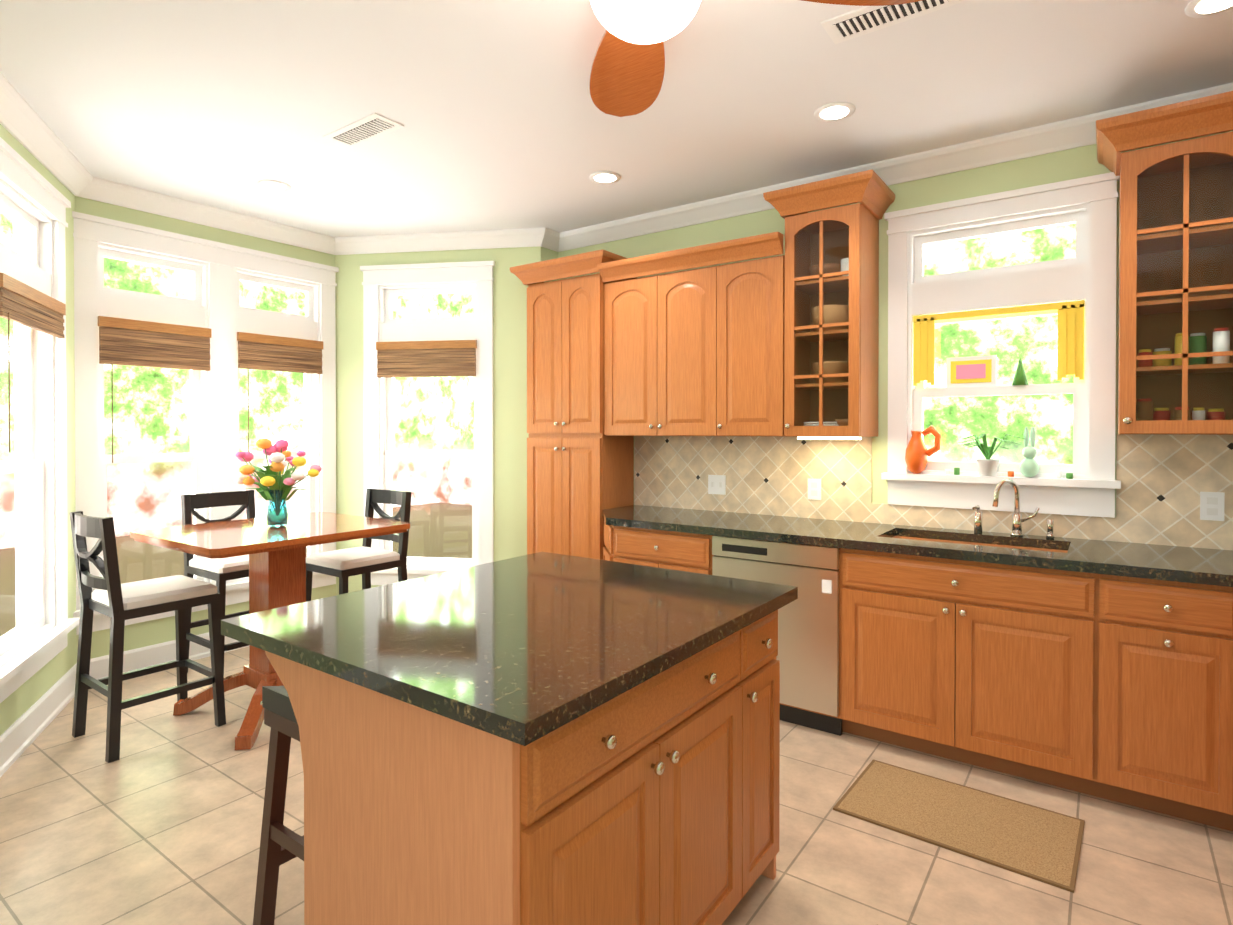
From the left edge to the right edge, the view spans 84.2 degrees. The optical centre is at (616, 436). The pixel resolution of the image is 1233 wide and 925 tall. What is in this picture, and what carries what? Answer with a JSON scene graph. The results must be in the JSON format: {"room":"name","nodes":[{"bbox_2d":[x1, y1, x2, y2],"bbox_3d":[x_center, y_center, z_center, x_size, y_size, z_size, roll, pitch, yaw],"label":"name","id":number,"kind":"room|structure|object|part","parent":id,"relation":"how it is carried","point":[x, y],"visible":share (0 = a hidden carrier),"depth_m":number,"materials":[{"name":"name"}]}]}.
{"room":"kitchen","nodes":[
{"label":"kitchen","id":0,"kind":"room"},
{"bbox_2d":[0,124,77,735],"bbox_3d":[-2.693,-0.012,2.971,0.150,2.770,1.640,0,1,-24],"label":"wall","id":1,"kind":"structure","parent":0,"point":[20,701],"depth_m":3.57,"materials":[{"name":"green"}]},
{"bbox_2d":[0,137,79,702],"bbox_3d":[-2.685,-0.062,3.029,0.210,2.280,1.030,0,1,-24],"label":"window","id":2,"kind":"structure","parent":1,"relation":"in","point":[34,204],"depth_m":3.32,"materials":[{"name":"white"}]},
{"bbox_3d":[-2.711,-0.065,3.018,0.557,1.895,0.356,0,1,36],"label":"glass","id":3,"kind":"part","parent":2,"relation":"part of","materials":[{"name":"clear glass"}]},
{"bbox_2d":[0,273,65,452],"bbox_3d":[-2.611,-0.298,3.059,0.028,0.720,0.736,0,1,-24],"label":"window blind","id":4,"kind":"object","parent":2,"relation":"attached to","point":[21,303],"visible":1,"depth_m":2.96,"materials":[{"name":"brown wood"}]},
{"bbox_2d":[0,660,108,776],"bbox_3d":[-2.617,1.300,3.012,1.260,0.145,0.793,0,1,36],"label":"baseboard","id":5,"kind":"structure","parent":1,"relation":"attached to","point":[21,734],"depth_m":3.15,"materials":[{"name":"white"}]},
{"bbox_2d":[0,72,123,199],"bbox_3d":[-2.568,-1.347,2.981,1.170,0.100,0.834,0,1,36],"label":"crown molding","id":6,"kind":"structure","parent":1,"relation":"attached to","point":[26,126],"depth_m":3.14,"materials":[{"name":"white wood"}]},
{"bbox_2d":[75,196,335,658],"bbox_3d":[-2.542,-0.023,4.362,0.150,2.770,1.650,0,1,36],"label":"wall","id":7,"kind":"structure","parent":0,"point":[147,633],"depth_m":4.07,"materials":[{"name":"green"}]},
{"bbox_2d":[90,632,248,672],"bbox_3d":[-2.472,1.290,4.323,0.022,0.145,1.530,0,1,36],"label":"baseboard","id":8,"kind":"structure","parent":7,"relation":"attached to","point":[147,656],"depth_m":4.00,"materials":[{"name":"white"}]},
{"bbox_2d":[71,184,335,254],"bbox_3d":[-2.443,-1.358,4.280,0.095,0.100,1.530,0,1,36],"label":"crown molding","id":9,"kind":"structure","parent":7,"relation":"attached to","point":[131,197],"depth_m":4.21,"materials":[{"name":"white wood"}]},
{"bbox_2d":[72,211,338,634],"bbox_3d":[-2.527,-0.073,4.332,0.210,2.280,1.610,0,1,36],"label":"window","id":10,"kind":"structure","parent":7,"relation":"in","point":[94,298],"depth_m":4.24,"materials":[{"name":"white"}]},
{"bbox_3d":[-2.765,-0.073,4.048,0.046,1.895,0.470,0,1,36],"label":"glass","id":11,"kind":"part","parent":10,"relation":"part of","materials":[{"name":"clear glass"}]},
{"bbox_2d":[98,316,211,462],"bbox_3d":[-2.677,-0.260,3.983,0.028,0.810,0.576,0,1,36],"label":"window blind","id":12,"kind":"object","parent":10,"relation":"attached to","point":[128,342],"visible":0.9,"depth_m":3.95,"materials":[{"name":"brown wood"}]},
{"bbox_3d":[-2.333,-0.078,4.649,0.046,1.895,0.470,0,1,36],"label":"glass","id":13,"kind":"part","parent":10,"relation":"part of","materials":[{"name":"clear glass"}]},
{"bbox_2d":[237,332,322,451],"bbox_3d":[-2.245,-0.280,4.584,0.028,0.780,0.576,0,1,36],"label":"window blind","id":14,"kind":"object","parent":10,"relation":"attached to","point":[269,352],"visible":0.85,"depth_m":4.55,"materials":[{"name":"brown wood"}]},
{"bbox_2d":[335,246,540,594],"bbox_3d":[-1.297,-0.028,4.902,1.590,2.770,0.150,0,0,9],"label":"wall","id":15,"kind":"structure","parent":0,"point":[510,435],"depth_m":4.76,"materials":[{"name":"green"}]},
{"bbox_2d":[360,261,494,584],"bbox_3d":[-1.326,-0.077,4.876,1.030,2.280,0.210,0,0,9],"label":"window","id":16,"kind":"structure","parent":15,"relation":"in","point":[382,284],"depth_m":4.85,"materials":[{"name":"white"}]},
{"bbox_2d":[376,340,476,454],"bbox_3d":[-1.338,-0.272,4.794,0.736,0.800,0.028,0,0,9],"label":"window blind","id":17,"kind":"object","parent":16,"relation":"attached to","point":[451,358],"visible":0.92,"depth_m":4.78,"materials":[{"name":"brown wood"}]},
{"bbox_3d":[-1.322,-0.080,4.903,0.573,1.895,0.323,0,1,36],"label":"glass","id":18,"kind":"part","parent":16,"relation":"part of","materials":[{"name":"clear glass"}]},
{"bbox_2d":[336,228,555,254],"bbox_3d":[-1.204,-1.361,4.733,1.338,0.100,0.768,0,1,36],"label":"crown molding","id":19,"kind":"structure","parent":15,"relation":"attached to","point":[525,237],"depth_m":4.74,"materials":[{"name":"white wood"}]},
{"bbox_2d":[541,247,557,281],"bbox_3d":[-0.529,-0.027,4.827,0.150,2.770,0.185,0,1,36],"label":"wall","id":20,"kind":"structure","parent":0,"point":[547,254],"depth_m":4.76,"materials":[{"name":"green paint"}]},
{"bbox_2d":[0,647,1232,924],"bbox_3d":[-1.103,1.425,1.453,5.900,0.080,6.650,0,1,36],"label":"floor","id":21,"kind":"structure","parent":0,"point":[160,821],"depth_m":2.30,"materials":[{"name":"tile"}]},
{"bbox_2d":[69,511,225,762],"bbox_3d":[-2.188,0.856,3.176,0.445,1.034,0.500,0,1,36],"label":"counter chair","id":22,"kind":"object","parent":21,"relation":"on","point":[115,599],"visible":1,"depth_m":3.09,"materials":[{"name":"black wood"}]},
{"bbox_2d":[181,490,255,678],"bbox_3d":[-2.219,0.850,3.983,0.500,1.034,0.445,0,1,36],"label":"counter chair","id":23,"kind":"object","parent":21,"relation":"on","point":[220,571],"depth_m":3.92,"materials":[{"name":"black wood"}]},
{"bbox_2d":[130,512,410,749],"bbox_3d":[-1.711,0.910,3.445,0.880,0.912,1.000,0,1,36],"label":"dining table","id":24,"kind":"object","parent":21,"relation":"on","point":[277,567],"visible":0.65,"depth_m":3.34,"materials":[{"name":"brown wood"}]},
{"bbox_2d":[234,438,321,527],"bbox_3d":[-1.727,0.230,3.434,0.411,0.448,0.368,0,1,36],"label":"flower vase","id":25,"kind":"object","parent":24,"relation":"on","point":[275,480],"visible":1,"depth_m":3.40,"materials":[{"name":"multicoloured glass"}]},
{"bbox_2d":[253,686,303,924],"bbox_3d":[-0.756,1.042,2.008,0.330,0.682,0.460,0,1,36],"label":"stool","id":26,"kind":"object","parent":21,"relation":"on","point":[280,843],"visible":0.08,"depth_m":1.91,"materials":[{"name":"black wood"}]},
{"bbox_2d":[306,489,411,601],"bbox_3d":[-1.546,0.849,4.086,0.445,1.034,0.500,0,1,36],"label":"counter chair","id":27,"kind":"object","parent":21,"relation":"on","point":[365,560],"visible":0.58,"depth_m":4.08,"materials":[{"name":"black wood"}]},
{"bbox_2d":[221,552,797,924],"bbox_3d":[-0.225,0.924,1.932,1.060,0.915,1.220,0,1,36],"label":"kitchen island","id":28,"kind":"object","parent":21,"relation":"on","point":[543,738],"visible":1,"depth_m":1.50,"materials":[{"name":"wood"}]},
{"bbox_2d":[523,271,633,559],"bbox_3d":[-0.243,0.176,4.503,0.616,2.370,0.362,0,1,36],"label":"tall cabinet","id":29,"kind":"object","parent":21,"relation":"on","point":[574,474],"depth_m":4.33,"materials":[{"name":"brown wood"}]},
{"bbox_2d":[603,527,621,562],"bbox_3d":[0.070,0.926,4.127,0.332,0.874,0.618,0,1,36],"label":"base cabinet","id":30,"kind":"object","parent":21,"relation":"on","point":[612,551],"depth_m":3.85,"materials":[{"name":"brown wood"}]},
{"bbox_2d":[622,527,709,574],"bbox_3d":[0.406,0.928,3.885,0.612,0.874,0.618,0,1,36],"label":"base cabinet","id":31,"kind":"object","parent":21,"relation":"on","point":[673,550],"depth_m":3.61,"materials":[{"name":"brown wood"}]},
{"bbox_2d":[710,535,857,735],"bbox_3d":[0.918,0.931,3.516,0.791,0.874,0.618,0,1,36],"label":"dishwasher","id":32,"kind":"object","parent":21,"relation":"on","point":[817,656],"depth_m":3.16,"materials":[{"name":"silver metal"}]},
{"bbox_2d":[833,759,1084,892],"bbox_3d":[1.235,1.372,2.475,0.740,0.008,0.470,0,1,38],"label":"area rug","id":33,"kind":"object","parent":21,"relation":"on","point":[1043,845],"visible":1,"depth_m":2.43,"materials":[{"name":"carpet"}]},
{"bbox_2d":[858,535,1069,788],"bbox_3d":[1.595,0.935,3.029,1.013,0.874,0.618,0,1,36],"label":"base cabinet","id":34,"kind":"object","parent":21,"relation":"on","point":[969,663],"depth_m":2.78,"materials":[{"name":"brown wood"}]},
{"bbox_2d":[602,505,1232,582],"bbox_3d":[1.381,0.477,3.168,3.576,0.040,0.637,0,1,36],"label":"countertop","id":35,"kind":"structure","parent":34,"relation":"on","point":[1216,565],"depth_m":3.01,"materials":[{"name":"black stone"}]},
{"bbox_2d":[1066,567,1232,830],"bbox_3d":[2.094,0.938,2.622,0.537,0.874,0.695,0,1,36],"label":"base cabinet","id":36,"kind":"object","parent":21,"relation":"on","point":[1100,669],"depth_m":2.43,"materials":[{"name":"brown wood"}]},
{"bbox_2d":[0,0,1232,236],"bbox_3d":[-1.103,-1.425,1.430,5.900,0.080,6.650,0,1,36],"label":"ceiling","id":37,"kind":"structure","parent":0,"point":[486,104],"depth_m":2.76,"materials":[{"name":"white paint"}]},
{"bbox_2d":[257,179,290,190],"bbox_3d":[-1.908,-1.399,3.803,0.168,0.009,0.168,0,0,-9],"label":"recessed light","id":38,"kind":"object","parent":37,"relation":"in","point":[274,185],"depth_m":3.79,"materials":[{"name":"white"}]},
{"bbox_2d":[323,113,403,147],"bbox_3d":[-1.159,-1.393,3.115,0.400,0.011,0.150,0,1,36],"label":"ceiling vent","id":39,"kind":"object","parent":37,"relation":"in","point":[368,128],"depth_m":3.10,"materials":[{"name":"white metal"}]},
{"bbox_2d":[589,171,620,183],"bbox_3d":[-0.062,-1.398,3.681,0.168,0.009,0.168,0,1,27],"label":"recessed light","id":40,"kind":"object","parent":37,"relation":"in","point":[603,177],"depth_m":3.67,"materials":[{"name":"white"}]},
{"bbox_2d":[590,0,922,116],"bbox_3d":[0.076,-1.220,1.781,1.272,0.335,1.272,0,1,41],"label":"ceiling fan","id":41,"kind":"object","parent":37,"relation":"hanging from","point":[627,71],"visible":1,"depth_m":2.16,"materials":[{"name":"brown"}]},
{"bbox_2d":[814,102,854,121],"bbox_3d":[0.935,-1.392,2.927,0.168,0.009,0.168,0,0,9],"label":"recessed light","id":42,"kind":"object","parent":37,"relation":"in","point":[834,111],"depth_m":2.92,"materials":[{"name":"white"}]},
{"bbox_2d":[821,0,959,43],"bbox_3d":[0.891,-1.385,2.232,0.400,0.011,0.150,0,1,36],"label":"ceiling vent","id":43,"kind":"object","parent":37,"relation":"in","point":[864,20],"depth_m":2.25,"materials":[{"name":"white metal"}]},
{"bbox_2d":[1185,0,1232,17],"bbox_3d":[1.919,-1.386,2.170,0.168,0.009,0.168,0,0,-9],"label":"recessed light","id":44,"kind":"object","parent":37,"relation":"in","point":[1196,8],"depth_m":2.20,"materials":[{"name":"white"}]},
{"bbox_2d":[558,130,1232,549],"bbox_3d":[1.349,-0.018,3.681,4.537,2.770,0.150,0,1,36],"label":"wall","id":45,"kind":"structure","parent":0,"point":[1038,170],"depth_m":3.54,"materials":[{"name":"green paint"}]},
{"bbox_2d":[602,259,725,438],"bbox_3d":[0.357,-0.475,4.085,0.829,0.940,0.332,0,1,36],"label":"upper cabinet","id":46,"kind":"object","parent":45,"relation":"attached to","point":[620,355],"depth_m":3.94,"materials":[{"name":"brown wood"}]},
{"bbox_2d":[726,251,809,438],"bbox_3d":[0.777,-0.473,3.783,0.445,0.940,0.332,0,1,36],"label":"upper cabinet","id":47,"kind":"object","parent":45,"relation":"attached to","point":[768,299],"depth_m":3.60,"materials":[{"name":"brown wood"}]},
{"bbox_2d":[548,83,1232,251],"bbox_3d":[1.229,-1.352,3.597,4.127,0.100,0.110,0,1,36],"label":"crown molding","id":48,"kind":"structure","parent":45,"relation":"attached to","point":[1076,132],"depth_m":3.40,"materials":[{"name":"white wood"}]},
{"bbox_2d":[634,434,1232,549],"bbox_3d":[1.571,0.219,3.427,3.578,0.471,0.006,0,1,36],"label":"backsplash","id":49,"kind":"structure","parent":45,"relation":"attached to","point":[1166,479],"depth_m":3.60,"materials":[{"name":"beige tile"}]},
{"bbox_2d":[708,475,725,494],"bbox_3d":[0.605,0.288,4.113,0.115,0.116,0.010,0,1,36],"label":"electrical outlet plate","id":50,"kind":"object","parent":49,"relation":"attached to","point":[716,483],"depth_m":4.11,"materials":[{"name":"white plastic"}]},
{"bbox_2d":[808,478,820,499],"bbox_3d":[1.092,0.288,3.764,0.075,0.116,0.008,0,1,36],"label":"electrical outlet plate","id":51,"kind":"object","parent":49,"relation":"attached to","point":[814,485],"depth_m":3.76,"materials":[{"name":"white plastic"}]},
{"bbox_2d":[1200,492,1224,520],"bbox_3d":[2.441,0.285,2.793,0.075,0.116,0.008,0,1,36],"label":"electrical outlet plate","id":52,"kind":"object","parent":49,"relation":"attached to","point":[1211,505],"depth_m":2.79,"materials":[{"name":"white plastic"}]},
{"bbox_2d":[881,172,1120,517],"bbox_3d":[1.825,-0.400,3.298,0.990,1.500,0.210,0,1,36],"label":"window","id":53,"kind":"structure","parent":45,"relation":"in","point":[1088,207],"depth_m":3.22,"materials":[{"name":"white wood"}]},
{"bbox_2d":[905,425,940,473],"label":"pitcher","id":54,"kind":"object","parent":53,"relation":"on","point":[917,453],"depth_m":3.40,"materials":[{"name":"orange ceramic"}]},
{"bbox_2d":[913,300,1083,385],"bbox_3d":[1.810,-0.437,3.276,0.720,0.355,0.012,0,1,36],"label":"curtain","id":55,"kind":"object","parent":53,"relation":"hanging from","point":[1070,360],"visible":0.98,"depth_m":3.16,"materials":[{"name":"yellow fabric"}]},
{"bbox_3d":[1.841,-0.430,3.320,0.650,1.110,0.046,0,1,36],"label":"glass","id":56,"kind":"part","parent":53,"relation":"part of","materials":[{"name":"clear glass"}]},
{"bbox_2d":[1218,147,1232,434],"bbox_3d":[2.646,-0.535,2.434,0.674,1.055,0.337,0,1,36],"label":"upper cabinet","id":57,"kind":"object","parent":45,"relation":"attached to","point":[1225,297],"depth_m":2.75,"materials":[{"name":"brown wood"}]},
{"bbox_3d":[1.596,-0.570,2.995,1.696,1.047,0.003,0,1,36],"label":"glass","id":58,"kind":"part","parent":57,"relation":"part of","materials":[{"name":"clear glass"}]},
{"label":"outside","id":59,"kind":"structure","parent":0,"visible":0},
{"bbox_2d":[0,502,471,635],"bbox_3d":[-0.800,1.714,4.102,26.000,0.100,22.000,0,1,36],"label":"ground","id":60,"kind":"structure","parent":59,"point":[176,562],"depth_m":9.71,"materials":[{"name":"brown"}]},
{"bbox_2d":[0,210,1075,548],"bbox_3d":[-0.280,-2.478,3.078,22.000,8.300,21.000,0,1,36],"label":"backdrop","id":61,"kind":"object","parent":60,"relation":"on","point":[142,394],"depth_m":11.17,"materials":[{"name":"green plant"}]}
]}

